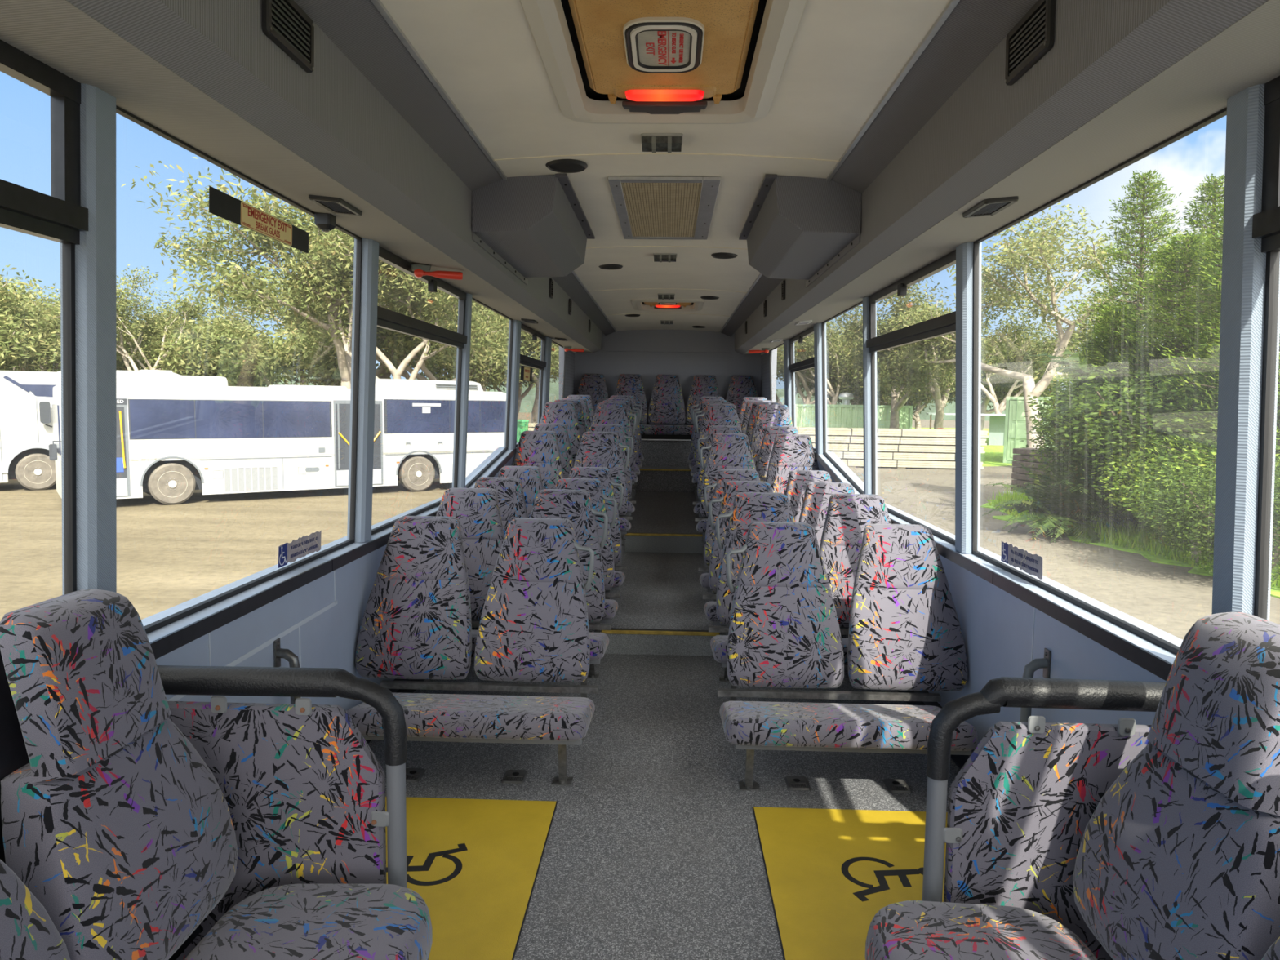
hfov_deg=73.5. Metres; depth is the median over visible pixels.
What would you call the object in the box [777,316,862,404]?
tree
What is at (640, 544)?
trim
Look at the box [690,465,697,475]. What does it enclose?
seat cushion
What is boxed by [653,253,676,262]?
dome lamp
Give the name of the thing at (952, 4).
trim
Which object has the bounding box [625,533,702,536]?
trim
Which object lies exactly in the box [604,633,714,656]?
step
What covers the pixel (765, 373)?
wall
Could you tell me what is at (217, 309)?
tree
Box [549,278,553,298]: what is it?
air vent
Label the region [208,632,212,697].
trim
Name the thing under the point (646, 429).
seat cushion
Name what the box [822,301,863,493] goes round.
window
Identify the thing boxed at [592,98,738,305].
roof
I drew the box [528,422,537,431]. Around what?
sheets
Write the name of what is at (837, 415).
shipping container
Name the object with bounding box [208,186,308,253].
sticker
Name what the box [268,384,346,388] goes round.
roof vent
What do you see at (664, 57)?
roof hatch
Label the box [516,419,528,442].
wheelie bin
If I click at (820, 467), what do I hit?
wall
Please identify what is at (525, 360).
window
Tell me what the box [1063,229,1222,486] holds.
conifer tree
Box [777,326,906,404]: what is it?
tree
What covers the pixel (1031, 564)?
sticker
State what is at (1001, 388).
tree
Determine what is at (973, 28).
ceiling panel
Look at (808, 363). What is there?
window
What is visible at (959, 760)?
baseboard
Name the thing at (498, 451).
window sill
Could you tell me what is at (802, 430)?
bundle
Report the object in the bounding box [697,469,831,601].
seat
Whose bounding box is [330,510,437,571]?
trim
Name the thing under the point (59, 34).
soffit
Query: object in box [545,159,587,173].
ceiling speaker
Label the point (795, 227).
equipment box
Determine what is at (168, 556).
ground
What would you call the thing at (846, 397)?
ventilator
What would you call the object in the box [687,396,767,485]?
seat
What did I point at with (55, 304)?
tree
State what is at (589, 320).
air vent
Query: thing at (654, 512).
floor
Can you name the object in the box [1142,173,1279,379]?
conifer tree
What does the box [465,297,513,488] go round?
window
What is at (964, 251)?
pillar
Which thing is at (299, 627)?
trim
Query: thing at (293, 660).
handle
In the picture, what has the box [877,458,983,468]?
bundle
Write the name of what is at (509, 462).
wall
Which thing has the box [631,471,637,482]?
seat cushion
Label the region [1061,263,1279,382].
tree
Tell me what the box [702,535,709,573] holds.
floor
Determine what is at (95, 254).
pillar
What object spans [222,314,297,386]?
tree
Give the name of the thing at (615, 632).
trim
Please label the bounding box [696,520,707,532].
seat cushion
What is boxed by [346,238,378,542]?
pillar
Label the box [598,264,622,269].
ceiling speaker
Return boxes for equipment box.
[471,173,595,284]
[738,174,862,287]
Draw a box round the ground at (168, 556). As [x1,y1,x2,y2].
[0,412,1279,639]
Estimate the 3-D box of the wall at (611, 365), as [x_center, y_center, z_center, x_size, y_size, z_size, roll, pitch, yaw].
[0.347,-0.771,11.094,2.500,2.570,0.072,1,5,2]
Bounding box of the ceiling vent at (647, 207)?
[608,176,720,239]
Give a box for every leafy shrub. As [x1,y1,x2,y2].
[1018,364,1279,536]
[1033,385,1164,524]
[1050,398,1217,528]
[1060,404,1216,524]
[1090,427,1279,549]
[1112,481,1172,537]
[1132,459,1279,586]
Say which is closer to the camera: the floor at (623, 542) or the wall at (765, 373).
the floor at (623, 542)
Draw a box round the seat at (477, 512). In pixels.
[435,487,611,697]
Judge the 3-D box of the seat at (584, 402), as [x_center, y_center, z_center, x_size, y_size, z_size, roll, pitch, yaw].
[-0.469,-0.389,8.936,0.997,0.932,0.788,1,5,2]
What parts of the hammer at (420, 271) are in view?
handle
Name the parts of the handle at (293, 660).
plate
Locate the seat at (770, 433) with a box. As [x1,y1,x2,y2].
[693,425,798,542]
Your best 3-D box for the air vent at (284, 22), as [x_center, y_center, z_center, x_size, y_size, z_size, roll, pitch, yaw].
[-0.747,-0.968,1.828,0.019,0.115,0.225,1,5,2]
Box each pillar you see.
[60,83,116,595]
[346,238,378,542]
[452,293,472,488]
[504,320,521,449]
[537,337,551,423]
[783,339,795,427]
[813,322,827,453]
[862,297,877,494]
[955,242,982,553]
[1211,84,1279,620]
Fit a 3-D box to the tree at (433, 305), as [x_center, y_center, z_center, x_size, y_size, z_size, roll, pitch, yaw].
[-7.883,-4.386,28.222,9.212,7.826,6.659,0,5,-5]
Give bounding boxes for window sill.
[141,557,327,642]
[302,497,441,560]
[465,448,512,488]
[997,571,1182,663]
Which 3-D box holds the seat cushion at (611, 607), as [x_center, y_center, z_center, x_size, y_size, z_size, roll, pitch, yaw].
[-0.567,0.695,4.757,0.875,0.137,0.450,1,5,2]
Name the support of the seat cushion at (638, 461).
on the seat at (584, 402)
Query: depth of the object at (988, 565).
3.57 m
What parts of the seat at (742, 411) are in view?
grab handle, backrest, backrest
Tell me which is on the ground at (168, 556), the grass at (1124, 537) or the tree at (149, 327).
the tree at (149, 327)
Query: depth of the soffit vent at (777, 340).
8.02 m
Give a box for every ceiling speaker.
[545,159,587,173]
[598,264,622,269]
[625,314,639,316]
[692,325,706,328]
[700,295,719,299]
[711,252,737,258]
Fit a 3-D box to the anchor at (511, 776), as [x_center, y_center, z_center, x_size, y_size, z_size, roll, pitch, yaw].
[-0.469,1.110,3.209,0.085,0.007,0.110,1,5,2]
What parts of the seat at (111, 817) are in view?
backrest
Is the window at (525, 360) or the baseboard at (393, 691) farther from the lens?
the window at (525, 360)
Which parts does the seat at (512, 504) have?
backrest, seat frame, backrest, leg, grab handle, rail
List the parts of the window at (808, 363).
hopper frame, frame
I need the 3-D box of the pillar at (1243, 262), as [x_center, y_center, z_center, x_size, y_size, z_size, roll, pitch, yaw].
[1.228,-0.170,1.737,0.117,1.200,0.088,1,5,2]
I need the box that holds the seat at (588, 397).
[567,395,644,484]
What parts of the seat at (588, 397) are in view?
backrest, backrest, grab handle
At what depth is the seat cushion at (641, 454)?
9.14 m
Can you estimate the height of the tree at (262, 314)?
8.882 m
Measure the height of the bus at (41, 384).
2.940 m
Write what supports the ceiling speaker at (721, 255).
attached to the ceiling
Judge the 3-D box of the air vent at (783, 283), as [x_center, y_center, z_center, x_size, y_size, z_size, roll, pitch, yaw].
[0.975,-1.290,5.829,0.019,0.125,0.100,1,5,2]
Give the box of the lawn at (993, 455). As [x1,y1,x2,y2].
[911,427,1012,466]
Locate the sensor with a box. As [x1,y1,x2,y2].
[314,213,336,232]
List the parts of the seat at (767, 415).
grab handle, backrest, backrest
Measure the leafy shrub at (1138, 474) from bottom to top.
2.001 m
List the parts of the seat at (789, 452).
rail, grab handle, backrest, backrest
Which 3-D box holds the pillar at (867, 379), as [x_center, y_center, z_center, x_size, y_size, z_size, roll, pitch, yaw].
[1.339,-0.459,4.989,0.117,1.200,0.065,1,5,2]
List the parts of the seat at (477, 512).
backrest, seat frame, rail, backrest, leg, leg, grab handle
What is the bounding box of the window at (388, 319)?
[371,245,466,534]
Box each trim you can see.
[167,600,337,701]
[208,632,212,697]
[298,626,302,697]
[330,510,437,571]
[333,569,335,601]
[370,0,617,332]
[493,152,839,161]
[586,245,747,249]
[588,288,746,293]
[601,630,719,635]
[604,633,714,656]
[611,313,730,316]
[611,628,708,631]
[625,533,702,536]
[625,535,702,553]
[626,532,702,534]
[639,468,691,471]
[641,439,691,440]
[719,0,959,333]
[889,518,994,583]
[992,572,1173,680]
[1031,607,1035,661]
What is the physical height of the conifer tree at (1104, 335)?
4.153 m
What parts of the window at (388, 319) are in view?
frame, hopper frame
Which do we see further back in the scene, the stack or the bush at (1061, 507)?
the stack
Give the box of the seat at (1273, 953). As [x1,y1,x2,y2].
[1261,936,1279,959]
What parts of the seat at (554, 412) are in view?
backrest, backrest, grab handle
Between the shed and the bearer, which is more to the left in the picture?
the bearer
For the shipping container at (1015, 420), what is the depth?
33.09 m
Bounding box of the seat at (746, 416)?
[688,399,773,491]
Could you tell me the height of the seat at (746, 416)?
0.932 m
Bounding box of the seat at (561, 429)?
[533,422,635,540]
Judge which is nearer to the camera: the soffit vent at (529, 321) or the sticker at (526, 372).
the soffit vent at (529, 321)
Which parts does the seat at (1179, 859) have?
backrest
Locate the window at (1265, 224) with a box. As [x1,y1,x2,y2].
[1252,75,1279,619]
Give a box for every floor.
[368,653,959,959]
[471,551,848,637]
[613,533,625,571]
[618,482,636,520]
[627,491,699,553]
[636,466,694,492]
[640,440,691,466]
[694,483,702,517]
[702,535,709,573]
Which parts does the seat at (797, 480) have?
rail, grab handle, backrest, backrest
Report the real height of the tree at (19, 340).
6.193 m
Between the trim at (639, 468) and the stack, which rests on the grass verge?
the stack
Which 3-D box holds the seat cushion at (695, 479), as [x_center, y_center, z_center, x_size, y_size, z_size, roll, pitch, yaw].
[0.903,-0.011,7.588,0.875,0.137,0.450,1,5,2]
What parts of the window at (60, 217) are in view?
hopper frame, frame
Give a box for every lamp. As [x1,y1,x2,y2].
[625,89,704,101]
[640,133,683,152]
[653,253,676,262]
[655,305,679,307]
[657,293,675,299]
[660,320,673,324]
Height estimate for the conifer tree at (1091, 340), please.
3.631 m
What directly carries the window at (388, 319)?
on the window sill at (353, 545)
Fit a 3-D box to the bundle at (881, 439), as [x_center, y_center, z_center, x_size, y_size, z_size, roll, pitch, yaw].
[10.150,-1.400,30.275,3.750,0.242,1.213,1,5,7]
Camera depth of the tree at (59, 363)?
41.53 m
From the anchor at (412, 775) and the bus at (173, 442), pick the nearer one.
the anchor at (412, 775)
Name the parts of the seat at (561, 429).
backrest, backrest, leg, grab handle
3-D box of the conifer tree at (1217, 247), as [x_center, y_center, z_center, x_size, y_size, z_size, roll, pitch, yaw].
[9.201,-1.726,13.457,3.534,5.577,3.690,4,6,35]
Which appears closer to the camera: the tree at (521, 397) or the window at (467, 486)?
the window at (467, 486)
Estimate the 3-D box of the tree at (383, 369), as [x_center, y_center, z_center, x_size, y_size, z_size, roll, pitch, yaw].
[-13.549,-7.808,47.601,15.803,11.287,18.120,2,5,12]
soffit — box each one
[0,0,591,352]
[743,0,1279,354]
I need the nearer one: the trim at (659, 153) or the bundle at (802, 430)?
the trim at (659, 153)
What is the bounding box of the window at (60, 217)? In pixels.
[0,39,88,594]
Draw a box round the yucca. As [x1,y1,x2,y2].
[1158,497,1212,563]
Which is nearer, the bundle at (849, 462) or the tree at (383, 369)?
the bundle at (849, 462)
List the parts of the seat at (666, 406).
backrest, backrest, backrest, backrest, backrest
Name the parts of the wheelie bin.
lid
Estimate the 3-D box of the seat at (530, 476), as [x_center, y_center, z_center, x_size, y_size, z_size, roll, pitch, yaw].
[-0.588,0.350,5.650,0.997,0.821,0.788,1,5,2]
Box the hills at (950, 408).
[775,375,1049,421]
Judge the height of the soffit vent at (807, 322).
0.024 m
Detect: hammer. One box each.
[410,264,462,279]
[563,346,583,351]
[748,347,769,353]
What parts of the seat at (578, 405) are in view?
backrest, backrest, grab handle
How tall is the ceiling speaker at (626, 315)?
0.013 m
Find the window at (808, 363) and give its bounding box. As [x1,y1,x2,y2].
[788,326,815,450]
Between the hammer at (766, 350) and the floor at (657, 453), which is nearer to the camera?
the hammer at (766, 350)
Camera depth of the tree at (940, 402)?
40.50 m
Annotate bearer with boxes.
[847,466,906,468]
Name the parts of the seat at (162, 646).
padded rail, wheelchair space rail, post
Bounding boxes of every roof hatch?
[519,0,808,124]
[631,298,704,311]
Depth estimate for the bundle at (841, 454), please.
30.07 m
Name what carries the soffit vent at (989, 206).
attached to the soffit at (1246, 54)
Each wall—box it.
[155,544,395,710]
[504,455,514,466]
[559,346,574,399]
[574,329,761,425]
[760,348,777,402]
[816,458,826,471]
[927,554,1166,745]
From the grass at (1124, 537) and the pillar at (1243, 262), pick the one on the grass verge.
the grass at (1124, 537)
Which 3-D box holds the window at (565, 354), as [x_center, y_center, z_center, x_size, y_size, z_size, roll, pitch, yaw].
[-0.915,-0.970,9.242,0.060,0.995,1.490,1,5,2]
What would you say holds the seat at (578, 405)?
on the floor at (633, 493)
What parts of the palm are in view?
crown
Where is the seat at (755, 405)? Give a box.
[689,401,779,497]
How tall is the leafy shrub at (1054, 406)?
2.640 m
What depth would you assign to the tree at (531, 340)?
43.87 m
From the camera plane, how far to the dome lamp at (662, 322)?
9.72 m
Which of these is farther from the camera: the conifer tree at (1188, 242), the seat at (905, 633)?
the conifer tree at (1188, 242)
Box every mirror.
[39,401,51,423]
[48,440,61,460]
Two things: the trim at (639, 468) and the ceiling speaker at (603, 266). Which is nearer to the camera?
the ceiling speaker at (603, 266)
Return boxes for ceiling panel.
[293,0,615,335]
[720,0,1038,336]
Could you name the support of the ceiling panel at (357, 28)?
attached to the ceiling
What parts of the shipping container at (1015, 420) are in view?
lock rod, door panel, door, door panel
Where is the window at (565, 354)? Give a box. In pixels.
[551,340,566,398]
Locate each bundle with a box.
[795,426,863,435]
[806,434,863,443]
[812,442,863,450]
[828,450,863,458]
[840,457,863,466]
[876,428,988,437]
[877,435,986,445]
[877,443,985,453]
[877,451,955,460]
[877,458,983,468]
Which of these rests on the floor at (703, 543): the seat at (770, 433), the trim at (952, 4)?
the seat at (770, 433)
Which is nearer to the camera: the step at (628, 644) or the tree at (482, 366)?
the step at (628, 644)
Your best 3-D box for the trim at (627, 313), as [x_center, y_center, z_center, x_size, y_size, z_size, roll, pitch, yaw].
[0.292,-1.735,8.977,1.320,0.031,0.008,1,5,2]
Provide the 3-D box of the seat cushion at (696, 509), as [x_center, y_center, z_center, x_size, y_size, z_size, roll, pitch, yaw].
[0.879,0.235,6.977,0.875,0.137,0.450,1,5,2]
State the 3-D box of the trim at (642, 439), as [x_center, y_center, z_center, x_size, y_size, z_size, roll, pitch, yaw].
[0.313,-0.477,10.192,0.660,0.017,0.026,1,5,2]
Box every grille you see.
[222,466,279,492]
[550,162,582,171]
[601,266,619,268]
[714,254,734,257]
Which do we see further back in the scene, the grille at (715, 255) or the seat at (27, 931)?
the grille at (715, 255)
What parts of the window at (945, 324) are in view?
hopper frame, frame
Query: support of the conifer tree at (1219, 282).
on the grass verge
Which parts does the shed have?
post, wall panel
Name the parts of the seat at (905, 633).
grab handle, leg, backrest, rail, seat frame, backrest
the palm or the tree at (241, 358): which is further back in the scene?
the tree at (241, 358)
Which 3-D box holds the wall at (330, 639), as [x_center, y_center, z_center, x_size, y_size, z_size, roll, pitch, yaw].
[-1.274,1.042,1.367,0.055,1.150,7.650,1,5,2]
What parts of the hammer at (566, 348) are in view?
handle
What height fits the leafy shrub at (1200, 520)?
1.689 m
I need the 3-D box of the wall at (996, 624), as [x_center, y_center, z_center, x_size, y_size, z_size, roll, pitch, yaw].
[1.269,1.081,1.283,0.055,1.150,7.650,1,5,2]
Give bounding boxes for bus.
[0,369,228,397]
[48,378,506,505]
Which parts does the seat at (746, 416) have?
grab handle, backrest, backrest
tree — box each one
[0,264,61,372]
[0,276,150,371]
[0,363,60,372]
[4,337,61,372]
[27,264,223,370]
[50,308,281,386]
[121,156,484,388]
[138,311,341,386]
[195,266,381,386]
[195,303,274,367]
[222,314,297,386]
[257,226,528,379]
[260,253,527,378]
[285,274,539,391]
[392,303,541,391]
[453,342,539,416]
[503,316,559,422]
[775,333,841,404]
[776,313,943,404]
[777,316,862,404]
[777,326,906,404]
[795,382,931,404]
[827,275,1044,429]
[830,295,1007,428]
[876,202,1221,448]
[876,382,955,429]
[939,306,1078,416]
[951,324,1073,438]
[1024,169,1204,488]
[1040,340,1099,428]
[1041,301,1170,433]
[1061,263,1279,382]
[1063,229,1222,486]
[1088,200,1279,525]
[1123,232,1279,549]
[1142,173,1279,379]
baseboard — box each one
[364,678,425,744]
[897,690,977,769]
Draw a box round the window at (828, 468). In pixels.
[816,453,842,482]
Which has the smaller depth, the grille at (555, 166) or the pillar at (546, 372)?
the grille at (555, 166)
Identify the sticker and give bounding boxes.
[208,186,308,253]
[278,529,321,568]
[520,364,532,382]
[1000,541,1043,579]
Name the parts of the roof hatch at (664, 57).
hatch lid, glass, latch handle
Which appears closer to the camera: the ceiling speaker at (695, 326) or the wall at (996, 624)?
the wall at (996, 624)
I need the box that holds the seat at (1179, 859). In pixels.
[865,612,1279,959]
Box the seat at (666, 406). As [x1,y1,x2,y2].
[576,373,758,439]
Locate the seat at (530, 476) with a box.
[497,466,626,599]
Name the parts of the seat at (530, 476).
backrest, backrest, seat frame, grab handle, rail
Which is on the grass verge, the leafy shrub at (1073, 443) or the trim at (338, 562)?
the leafy shrub at (1073, 443)
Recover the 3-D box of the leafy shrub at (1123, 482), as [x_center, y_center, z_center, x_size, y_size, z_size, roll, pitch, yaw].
[8.711,0.385,14.293,1.378,1.237,1.504,-1,5,-19]
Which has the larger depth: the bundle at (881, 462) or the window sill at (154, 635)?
the bundle at (881, 462)
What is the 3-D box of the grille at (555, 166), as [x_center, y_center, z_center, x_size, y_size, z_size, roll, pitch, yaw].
[-0.291,-1.238,3.391,0.142,0.004,0.142,1,5,2]
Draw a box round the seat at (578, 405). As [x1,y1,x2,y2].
[554,400,640,496]
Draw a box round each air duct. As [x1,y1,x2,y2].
[66,0,601,352]
[734,0,1267,354]
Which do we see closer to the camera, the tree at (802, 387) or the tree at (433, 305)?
the tree at (433, 305)
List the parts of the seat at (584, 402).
backrest, backrest, grab handle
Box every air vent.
[262,0,314,72]
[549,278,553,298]
[568,298,572,315]
[588,319,591,332]
[744,320,746,333]
[763,300,766,316]
[781,280,785,300]
[1004,0,1055,85]
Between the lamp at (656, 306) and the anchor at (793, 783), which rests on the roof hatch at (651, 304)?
the lamp at (656, 306)
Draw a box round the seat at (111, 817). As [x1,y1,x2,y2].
[0,588,432,959]
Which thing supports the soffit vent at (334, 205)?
attached to the soffit at (59, 34)
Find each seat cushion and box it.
[184,884,432,959]
[346,693,595,741]
[471,630,608,660]
[601,599,617,619]
[612,571,625,586]
[618,518,631,531]
[626,501,635,512]
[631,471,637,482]
[632,464,639,474]
[635,457,642,467]
[637,450,644,460]
[640,424,693,435]
[688,451,693,459]
[688,458,695,467]
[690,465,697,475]
[692,471,698,483]
[693,502,701,513]
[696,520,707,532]
[699,573,710,588]
[703,601,719,622]
[710,635,848,666]
[719,701,977,751]
[865,900,1097,959]
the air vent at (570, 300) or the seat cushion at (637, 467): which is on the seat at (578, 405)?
the seat cushion at (637, 467)
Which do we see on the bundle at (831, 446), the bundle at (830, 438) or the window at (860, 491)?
the bundle at (830, 438)
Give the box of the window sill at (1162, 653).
[997,571,1182,663]
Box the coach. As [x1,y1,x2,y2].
[0,373,56,490]
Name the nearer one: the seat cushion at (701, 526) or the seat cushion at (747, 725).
the seat cushion at (747, 725)
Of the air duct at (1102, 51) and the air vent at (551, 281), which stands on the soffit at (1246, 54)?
the air duct at (1102, 51)
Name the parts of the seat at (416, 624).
backrest, seat frame, rail, backrest, leg, grab handle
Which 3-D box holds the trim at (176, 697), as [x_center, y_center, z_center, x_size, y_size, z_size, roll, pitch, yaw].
[-1.208,0.561,2.311,0.004,0.016,2.020,1,5,2]
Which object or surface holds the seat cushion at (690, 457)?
on the seat at (742, 411)
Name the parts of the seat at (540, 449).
backrest, backrest, grab handle, rail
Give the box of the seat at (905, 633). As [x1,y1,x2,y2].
[717,521,977,791]
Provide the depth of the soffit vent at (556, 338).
8.19 m
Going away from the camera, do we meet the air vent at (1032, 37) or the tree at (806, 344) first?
the air vent at (1032, 37)
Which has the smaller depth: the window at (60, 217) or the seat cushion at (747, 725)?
the window at (60, 217)
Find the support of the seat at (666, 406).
on the floor at (657, 453)
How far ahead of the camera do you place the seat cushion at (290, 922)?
1.73 m
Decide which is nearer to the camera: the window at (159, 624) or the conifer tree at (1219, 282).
the window at (159, 624)
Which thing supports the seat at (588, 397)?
on the floor at (633, 493)
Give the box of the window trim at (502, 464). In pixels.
[487,448,514,477]
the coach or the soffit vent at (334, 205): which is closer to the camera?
the soffit vent at (334, 205)
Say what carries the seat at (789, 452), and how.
on the floor at (703, 543)
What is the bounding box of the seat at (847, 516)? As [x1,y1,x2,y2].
[708,492,891,701]
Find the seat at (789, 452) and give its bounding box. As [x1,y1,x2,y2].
[694,433,819,547]
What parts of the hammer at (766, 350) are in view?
handle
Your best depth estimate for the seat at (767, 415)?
7.96 m
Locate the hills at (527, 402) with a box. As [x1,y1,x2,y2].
[262,371,559,412]
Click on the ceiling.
(845, 55)
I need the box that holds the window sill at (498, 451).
[465,448,512,488]
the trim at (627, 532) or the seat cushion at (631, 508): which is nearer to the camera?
the seat cushion at (631, 508)
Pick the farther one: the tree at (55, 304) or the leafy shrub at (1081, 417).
the tree at (55, 304)
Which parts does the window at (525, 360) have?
frame, hopper frame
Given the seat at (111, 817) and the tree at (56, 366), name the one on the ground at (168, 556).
the tree at (56, 366)
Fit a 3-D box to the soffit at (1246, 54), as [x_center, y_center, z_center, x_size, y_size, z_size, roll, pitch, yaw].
[1.155,-0.948,3.804,0.289,0.040,13.020,1,5,2]
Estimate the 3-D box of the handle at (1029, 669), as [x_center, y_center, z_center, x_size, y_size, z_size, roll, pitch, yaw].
[1.256,0.740,2.735,0.078,0.409,0.036,1,5,2]
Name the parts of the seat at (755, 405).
grab handle, backrest, backrest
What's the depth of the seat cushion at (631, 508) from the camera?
6.81 m
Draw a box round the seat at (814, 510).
[702,480,854,635]
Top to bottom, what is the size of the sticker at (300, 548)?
0.079 m
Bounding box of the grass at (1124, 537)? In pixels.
[987,484,1279,587]
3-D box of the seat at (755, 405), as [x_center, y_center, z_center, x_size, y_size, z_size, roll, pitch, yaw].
[0.987,-0.302,8.311,0.997,0.908,0.788,1,5,2]
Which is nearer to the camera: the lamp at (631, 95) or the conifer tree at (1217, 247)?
the lamp at (631, 95)
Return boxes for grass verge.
[980,499,1279,598]
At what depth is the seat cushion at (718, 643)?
3.78 m
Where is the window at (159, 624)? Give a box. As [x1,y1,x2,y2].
[115,105,362,634]
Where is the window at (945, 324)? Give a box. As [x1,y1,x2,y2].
[866,249,955,545]
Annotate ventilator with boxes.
[838,392,853,404]
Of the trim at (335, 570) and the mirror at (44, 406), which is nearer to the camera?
the trim at (335, 570)
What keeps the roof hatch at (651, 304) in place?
attached to the ceiling
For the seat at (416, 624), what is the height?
0.900 m
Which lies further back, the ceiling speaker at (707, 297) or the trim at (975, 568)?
the ceiling speaker at (707, 297)
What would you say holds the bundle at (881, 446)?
on the bundle at (881, 455)
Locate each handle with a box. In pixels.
[274,638,300,704]
[1019,648,1050,721]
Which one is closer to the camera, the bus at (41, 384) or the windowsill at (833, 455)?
the windowsill at (833, 455)
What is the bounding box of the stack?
[1003,448,1060,494]
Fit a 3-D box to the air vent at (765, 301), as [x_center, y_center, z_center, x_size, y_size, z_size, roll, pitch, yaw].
[1.013,-1.389,6.944,0.019,0.125,0.100,1,5,2]
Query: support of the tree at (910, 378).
on the ground at (168, 556)
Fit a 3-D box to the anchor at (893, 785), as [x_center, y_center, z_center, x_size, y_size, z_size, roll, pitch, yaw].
[0.953,1.131,3.172,0.085,0.007,0.110,1,5,2]
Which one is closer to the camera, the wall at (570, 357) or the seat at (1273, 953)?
the seat at (1273, 953)
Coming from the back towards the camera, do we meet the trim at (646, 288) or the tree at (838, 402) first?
the tree at (838, 402)
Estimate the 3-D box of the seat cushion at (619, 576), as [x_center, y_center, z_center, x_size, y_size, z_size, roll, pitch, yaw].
[-0.541,0.614,5.503,0.875,0.137,0.450,1,5,2]
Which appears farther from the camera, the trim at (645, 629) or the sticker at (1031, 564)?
the trim at (645, 629)
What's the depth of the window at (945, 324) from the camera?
4.18 m
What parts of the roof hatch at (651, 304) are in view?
latch handle, hatch lid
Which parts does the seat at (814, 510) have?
rail, grab handle, backrest, seat frame, backrest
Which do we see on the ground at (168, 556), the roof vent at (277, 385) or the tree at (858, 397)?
the tree at (858, 397)
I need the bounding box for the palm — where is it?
[1025,332,1213,521]
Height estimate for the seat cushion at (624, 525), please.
0.137 m
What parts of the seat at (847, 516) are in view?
leg, grab handle, leg, backrest, rail, seat frame, backrest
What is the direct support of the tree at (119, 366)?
on the ground at (168, 556)
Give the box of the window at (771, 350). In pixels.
[769,342,783,400]
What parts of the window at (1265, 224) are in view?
frame, hopper frame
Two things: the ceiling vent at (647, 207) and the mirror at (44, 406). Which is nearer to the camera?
the ceiling vent at (647, 207)
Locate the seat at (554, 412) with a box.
[539,401,639,497]
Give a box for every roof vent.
[138,369,172,372]
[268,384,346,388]
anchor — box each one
[405,768,426,782]
[501,769,528,783]
[784,776,810,790]
[882,778,911,793]
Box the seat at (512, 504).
[471,476,620,633]
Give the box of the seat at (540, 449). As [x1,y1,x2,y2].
[511,431,632,546]
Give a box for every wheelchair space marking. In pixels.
[385,796,557,959]
[752,806,947,959]
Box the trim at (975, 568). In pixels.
[889,518,994,583]
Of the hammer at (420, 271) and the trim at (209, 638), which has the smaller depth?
the trim at (209, 638)
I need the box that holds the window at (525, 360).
[515,323,546,446]
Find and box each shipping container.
[795,404,912,436]
[1003,396,1062,463]
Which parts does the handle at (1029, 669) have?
plate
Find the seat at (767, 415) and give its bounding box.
[691,403,793,499]
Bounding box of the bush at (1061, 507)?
[980,461,1145,544]
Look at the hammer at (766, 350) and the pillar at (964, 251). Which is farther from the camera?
the hammer at (766, 350)
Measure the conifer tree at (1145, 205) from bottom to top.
6.675 m
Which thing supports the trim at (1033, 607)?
attached to the wall at (996, 624)
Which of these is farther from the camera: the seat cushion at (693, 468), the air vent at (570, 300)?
the seat cushion at (693, 468)
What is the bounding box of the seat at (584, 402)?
[560,397,643,490]
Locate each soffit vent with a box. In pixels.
[308,195,362,216]
[520,318,537,324]
[555,337,567,341]
[770,338,782,342]
[795,320,812,325]
[962,195,1018,217]
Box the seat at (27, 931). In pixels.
[0,859,70,959]
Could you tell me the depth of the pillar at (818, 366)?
6.54 m
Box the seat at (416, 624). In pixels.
[346,515,598,786]
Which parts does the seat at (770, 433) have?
grab handle, backrest, backrest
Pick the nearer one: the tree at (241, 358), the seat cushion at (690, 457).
the seat cushion at (690, 457)
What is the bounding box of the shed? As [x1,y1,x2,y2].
[926,413,1005,445]
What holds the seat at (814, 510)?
on the floor at (658, 590)
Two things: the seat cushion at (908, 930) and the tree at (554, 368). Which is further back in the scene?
the tree at (554, 368)
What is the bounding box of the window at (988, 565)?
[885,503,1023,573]
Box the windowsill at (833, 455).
[818,452,863,493]
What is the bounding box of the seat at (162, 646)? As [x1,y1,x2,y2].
[149,560,407,959]
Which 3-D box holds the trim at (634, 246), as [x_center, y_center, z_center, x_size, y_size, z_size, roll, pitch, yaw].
[0.162,-1.395,5.156,1.320,0.031,0.008,1,5,2]
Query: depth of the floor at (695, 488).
8.94 m
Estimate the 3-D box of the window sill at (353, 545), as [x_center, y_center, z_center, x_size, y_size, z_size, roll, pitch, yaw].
[-1.136,0.206,4.118,0.124,0.048,2.095,1,5,2]
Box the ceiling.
[380,0,950,332]
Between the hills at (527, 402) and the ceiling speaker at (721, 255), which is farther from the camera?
the hills at (527, 402)
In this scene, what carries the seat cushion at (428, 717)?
on the seat at (416, 624)

